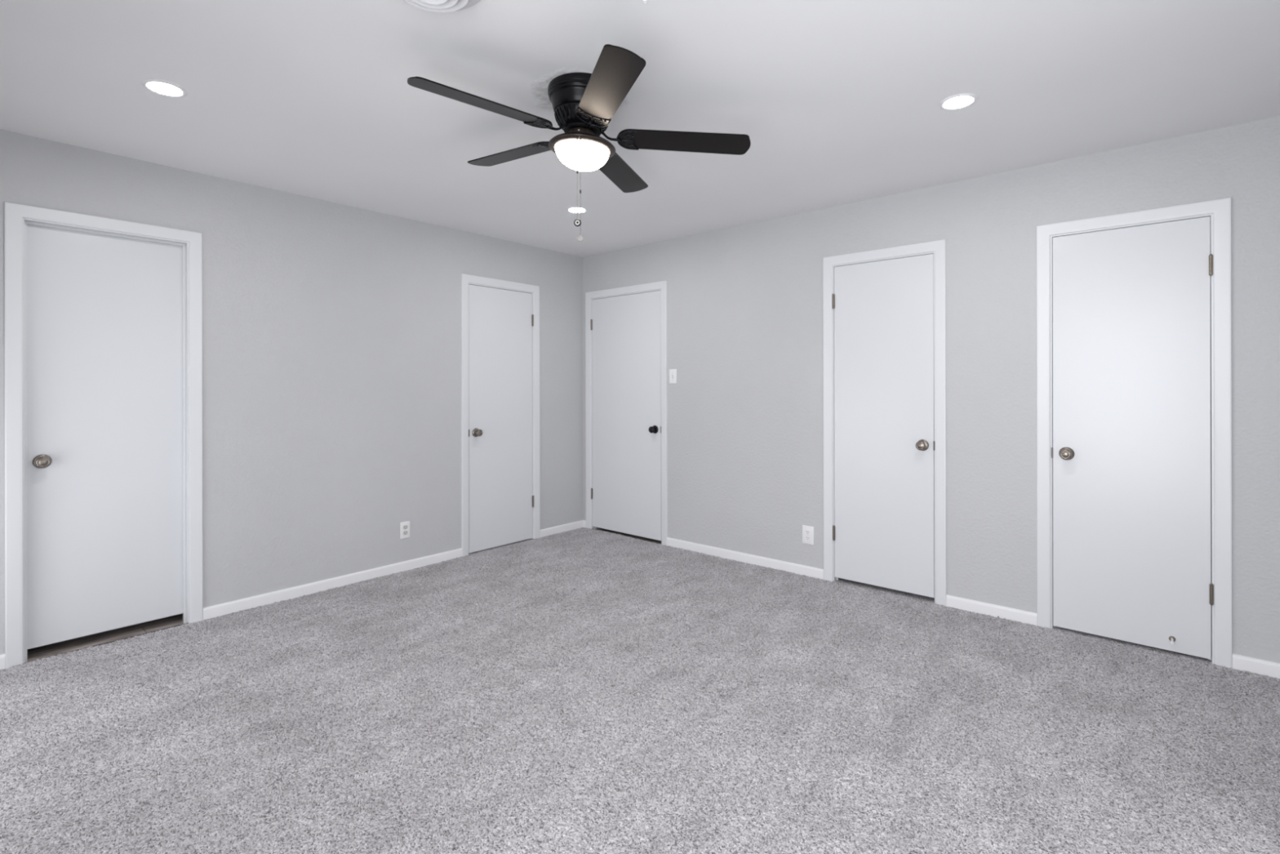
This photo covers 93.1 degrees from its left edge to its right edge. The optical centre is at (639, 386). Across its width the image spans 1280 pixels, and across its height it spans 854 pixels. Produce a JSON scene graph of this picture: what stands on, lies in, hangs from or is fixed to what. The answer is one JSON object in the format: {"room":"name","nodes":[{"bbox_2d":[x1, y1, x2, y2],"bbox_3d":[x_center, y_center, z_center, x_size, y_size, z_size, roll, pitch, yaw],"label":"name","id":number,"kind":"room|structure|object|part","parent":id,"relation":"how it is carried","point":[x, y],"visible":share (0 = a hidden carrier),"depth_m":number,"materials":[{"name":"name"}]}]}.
{"room":"empty bedroom","nodes":[
{"label":"empty bedroom","id":0,"kind":"room"},
{"bbox_2d":[0,129,583,654],"bbox_3d":[-1.998,0.070,3.870,0.115,2.470,4.395,0,0,41],"label":"wall","id":1,"kind":"structure","parent":0,"point":[331,331],"depth_m":3.79,"materials":[{"name":"grey paint"}]},
{"bbox_2d":[0,653,4,669],"bbox_3d":[-3.096,1.252,2.503,0.012,0.074,0.658,0,0,41],"label":"baseboard","id":2,"kind":"structure","parent":1,"relation":"attached to","point":[2,655],"depth_m":2.74,"materials":[{"name":"white paint"}]},
{"bbox_2d":[4,201,203,668],"bbox_3d":[-2.681,0.231,3.071,0.130,2.135,0.747,0,0,41],"label":"door frame","id":3,"kind":"structure","parent":1,"relation":"attached to","point":[16,216],"depth_m":2.84,"materials":[{"name":"white paint"}]},
{"bbox_2d":[26,223,182,648],"bbox_3d":[-2.677,0.234,3.067,0.094,2.006,0.615,0,0,41],"label":"door","id":4,"kind":"structure","parent":1,"relation":"in","point":[104,313],"depth_m":3.05,"materials":[{"name":"white paint"}]},
{"bbox_3d":[-2.821,0.358,2.865,0.048,0.054,0.054,0,0,41],"label":"knob","id":5,"kind":"part","parent":4,"relation":"part of","materials":[{"name":"silver metal"}]},
{"bbox_2d":[203,547,462,619],"bbox_3d":[-1.862,1.250,3.927,0.012,0.074,1.617,0,0,41],"label":"baseboard","id":6,"kind":"structure","parent":1,"relation":"attached to","point":[224,608],"depth_m":3.78,"materials":[{"name":"white paint"}]},
{"bbox_2d":[400,520,409,538],"bbox_3d":[-1.627,0.996,4.202,0.008,0.114,0.070,0,0,41],"label":"wall outlet","id":7,"kind":"object","parent":1,"relation":"attached to","point":[404,526],"visible":1,"depth_m":4.20,"materials":[{"name":"white plastic"}]},
{"bbox_2d":[461,273,540,556],"bbox_3d":[-1.133,0.227,4.857,0.130,2.138,0.746,0,0,41],"label":"door frame","id":8,"kind":"structure","parent":1,"relation":"attached to","point":[466,279],"depth_m":4.58,"materials":[{"name":"white paint"}]},
{"bbox_2d":[468,284,533,552],"bbox_3d":[-1.085,0.247,4.821,0.094,2.038,0.617,0,0,41],"label":"door","id":9,"kind":"structure","parent":1,"relation":"in","point":[501,321],"depth_m":4.80,"materials":[{"name":"white paint"}]},
{"bbox_3d":[-1.230,0.355,4.618,0.048,0.054,0.054,0,0,41],"label":"knob","id":10,"kind":"part","parent":9,"relation":"part of","materials":[{"name":"silver metal"}]},
{"bbox_2d":[540,520,583,537],"bbox_3d":[-0.677,1.248,5.296,0.012,0.074,0.512,0,0,41],"label":"baseboard","id":11,"kind":"structure","parent":1,"relation":"attached to","point":[575,525],"depth_m":5.28,"materials":[{"name":"white paint"}]},
{"bbox_2d":[0,527,1279,853],"bbox_3d":[-0.300,1.284,3.204,5.520,0.044,5.380,0,0,41],"label":"floor","id":12,"kind":"structure","parent":0,"point":[584,690],"depth_m":2.27,"materials":[{"name":"grey carpet"}]},
{"bbox_2d":[24,622,188,662],"bbox_3d":[-2.641,1.283,3.038,0.006,0.012,0.621,0,0,41],"label":"threshold","id":13,"kind":"object","parent":12,"relation":"on","point":[186,623],"visible":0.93,"depth_m":3.06,"materials":[{"name":"grey"}]},
{"bbox_2d":[0,0,1279,257],"bbox_3d":[-0.249,-1.218,2.429,4.650,0.100,4.510,0,0,41],"label":"ceiling","id":14,"kind":"structure","parent":0,"point":[837,102],"depth_m":2.40,"materials":[{"name":"paint"}]},
{"bbox_2d":[141,79,187,97],"bbox_3d":[-1.858,-1.162,2.371,0.143,0.005,0.143,0,0,41],"label":"recessed light","id":15,"kind":"object","parent":14,"relation":"in","point":[158,86],"visible":1,"depth_m":2.36,"materials":[{"name":"white glass"}]},
{"bbox_2d":[402,0,480,12],"bbox_3d":[-0.596,-1.141,1.724,0.314,0.052,0.314,0,0,41],"label":"ceiling vent","id":16,"kind":"object","parent":14,"relation":"in","point":[435,6],"visible":1,"depth_m":1.80,"materials":[{"name":"white metal"}]},
{"bbox_2d":[565,206,587,213],"bbox_3d":[-0.417,-1.165,4.014,0.143,0.005,0.143,0,0,41],"label":"recessed light","id":17,"kind":"object","parent":14,"relation":"in","point":[572,209],"visible":0.95,"depth_m":4.00,"materials":[{"name":"white glass"}]},
{"bbox_2d":[407,44,751,241],"bbox_3d":[-0.266,-0.854,2.407,1.235,0.626,1.263,0,0,41],"label":"ceiling fan","id":18,"kind":"object","parent":14,"relation":"hanging from","point":[584,104],"visible":1,"depth_m":2.30,"materials":[{"name":"black wood"}]},
{"bbox_3d":[-0.557,-1.006,2.161,0.520,0.057,0.130,0,0,-35],"label":"blade","id":19,"kind":"part","parent":18,"relation":"part of","materials":[{"name":"black wood"}]},
{"bbox_3d":[-0.548,-1.005,2.628,0.520,0.048,0.130,0,0,38],"label":"blade","id":20,"kind":"part","parent":18,"relation":"part of","materials":[{"name":"black wood"}]},
{"bbox_3d":[-0.313,-0.997,2.326,0.091,0.036,0.018,0,0,-31],"label":"blade arm","id":21,"kind":"part","parent":18,"relation":"part of","materials":[{"name":"black metal"}]},
{"bbox_3d":[-0.234,-0.779,2.271,0.002,0.308,0.002,0,0,41],"label":"pull chain","id":22,"kind":"part","parent":18,"relation":"part of","materials":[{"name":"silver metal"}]},
{"bbox_3d":[-0.228,-1.041,2.389,0.212,0.073,0.212,0,0,41],"label":"motor","id":23,"kind":"part","parent":18,"relation":"part of","materials":[{"name":"black metal"}]},
{"bbox_3d":[-0.228,-0.901,2.389,0.213,0.095,0.213,0,0,41],"label":"lamp shade","id":24,"kind":"part","parent":18,"relation":"part of","materials":[{"name":"white glass"}]},
{"bbox_3d":[-0.195,-0.990,2.289,0.018,0.042,0.091,0,0,-13],"label":"blade arm","id":25,"kind":"part","parent":18,"relation":"part of","materials":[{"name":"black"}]},
{"bbox_3d":[-0.123,-0.986,2.389,0.092,0.046,0.018,0,0,5],"label":"blade arm","id":26,"kind":"part","parent":18,"relation":"part of","materials":[{"name":"black metal"}]},
{"bbox_3d":[-0.113,-0.976,2.005,0.130,0.045,0.520,0,0,-17],"label":"blade","id":27,"kind":"part","parent":18,"relation":"part of","materials":[{"name":"black wood"}]},
{"bbox_3d":[-0.095,-0.976,2.766,0.130,0.031,0.520,0,0,19],"label":"blade","id":28,"kind":"part","parent":18,"relation":"part of","materials":[{"name":"black wood"}]},
{"bbox_3d":[0.172,-0.959,2.384,0.520,0.058,0.130,0,0,2],"label":"blade","id":29,"kind":"part","parent":18,"relation":"part of","materials":[{"name":"black wood"}]},
{"bbox_2d":[938,93,977,110],"bbox_3d":[1.310,-1.168,2.497,0.143,0.005,0.143,0,0,41],"label":"recessed light","id":30,"kind":"object","parent":14,"relation":"in","point":[958,101],"visible":1,"depth_m":2.49,"materials":[{"name":"white glass"}]},
{"bbox_2d":[582,115,1279,662],"bbox_3d":[1.192,0.064,4.090,4.650,2.470,0.115,0,0,41],"label":"wall","id":31,"kind":"structure","parent":0,"point":[744,302],"depth_m":3.46,"materials":[{"name":"grey paint"}]},
{"bbox_2d":[582,520,586,527],"bbox_3d":[-0.495,1.247,5.469,0.034,0.074,0.012,0,0,41],"label":"baseboard","id":32,"kind":"structure","parent":31,"relation":"attached to","point":[584,521],"depth_m":5.47,"materials":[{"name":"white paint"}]},
{"bbox_2d":[590,290,661,540],"bbox_3d":[-0.140,0.238,5.154,0.797,2.025,0.094,0,0,41],"label":"door","id":33,"kind":"structure","parent":31,"relation":"in","point":[626,490],"depth_m":5.14,"materials":[{"name":"white paint"}]},
{"bbox_3d":[0.101,0.352,4.916,0.054,0.054,0.048,0,0,41],"label":"knob","id":34,"kind":"part","parent":33,"relation":"part of","materials":[{"name":"black metal"}]},
{"bbox_2d":[585,280,667,545],"bbox_3d":[-0.097,0.225,5.197,0.926,2.138,0.130,0,0,41],"label":"door frame","id":35,"kind":"structure","parent":31,"relation":"attached to","point":[661,286],"depth_m":5.09,"materials":[{"name":"white paint"}]},
{"bbox_2d":[669,368,676,383],"bbox_3d":[0.257,-0.078,4.810,0.072,0.114,0.020,0,0,41],"label":"light switch","id":36,"kind":"object","parent":31,"relation":"attached to","point":[673,372],"visible":1,"depth_m":4.81,"materials":[{"name":"white plastic"}]},
{"bbox_2d":[666,537,823,579],"bbox_3d":[0.714,1.245,4.421,1.314,0.074,0.012,0,0,41],"label":"baseboard","id":37,"kind":"structure","parent":31,"relation":"attached to","point":[811,571],"depth_m":4.36,"materials":[{"name":"white paint"}]},
{"bbox_2d":[802,524,813,545],"bbox_3d":[1.127,0.997,4.066,0.082,0.122,0.008,0,0,41],"label":"wall outlet","id":38,"kind":"object","parent":31,"relation":"attached to","point":[807,531],"visible":1,"depth_m":4.06,"materials":[{"name":"white plastic"}]},
{"bbox_2d":[832,253,934,597],"bbox_3d":[1.483,0.233,3.748,0.613,2.020,0.094,0,0,41],"label":"door","id":39,"kind":"structure","parent":31,"relation":"in","point":[883,528],"depth_m":3.74,"materials":[{"name":"white paint"}]},
{"bbox_3d":[1.655,0.349,3.570,0.054,0.054,0.048,0,0,41],"label":"knob","id":40,"kind":"part","parent":39,"relation":"part of","materials":[{"name":"silver metal"}]},
{"bbox_2d":[822,239,946,606],"bbox_3d":[1.526,0.222,3.791,0.742,2.138,0.130,0,0,41],"label":"door frame","id":41,"kind":"structure","parent":31,"relation":"attached to","point":[938,248],"depth_m":3.55,"materials":[{"name":"white paint"}]},
{"bbox_2d":[946,594,1036,626],"bbox_3d":[1.939,1.243,3.360,0.443,0.074,0.012,0,0,41],"label":"baseboard","id":42,"kind":"structure","parent":31,"relation":"attached to","point":[1009,613],"depth_m":3.35,"materials":[{"name":"white paint"}]},
{"bbox_2d":[1052,216,1213,658],"bbox_3d":[2.382,0.237,2.963,0.612,2.033,0.103,0,0,41],"label":"door","id":43,"kind":"structure","parent":31,"relation":"in","point":[1131,305],"depth_m":2.96,"materials":[{"name":"white paint"}]},
{"bbox_3d":[2.185,0.348,3.111,0.054,0.054,0.048,0,0,41],"label":"knob","id":44,"kind":"part","parent":43,"relation":"part of","materials":[{"name":"silver metal"}]},
{"bbox_2d":[1036,197,1232,667],"bbox_3d":[2.421,0.220,3.015,0.741,2.138,0.130,0,0,41],"label":"door frame","id":45,"kind":"structure","parent":31,"relation":"attached to","point":[1220,211],"depth_m":2.80,"materials":[{"name":"white paint"}]},
{"bbox_2d":[1232,653,1279,678],"bbox_3d":[2.745,1.241,2.662,0.207,0.074,0.012,0,0,41],"label":"baseboard","id":46,"kind":"structure","parent":31,"relation":"attached to","point":[1271,668],"depth_m":2.67,"materials":[{"name":"white paint"}]}
]}

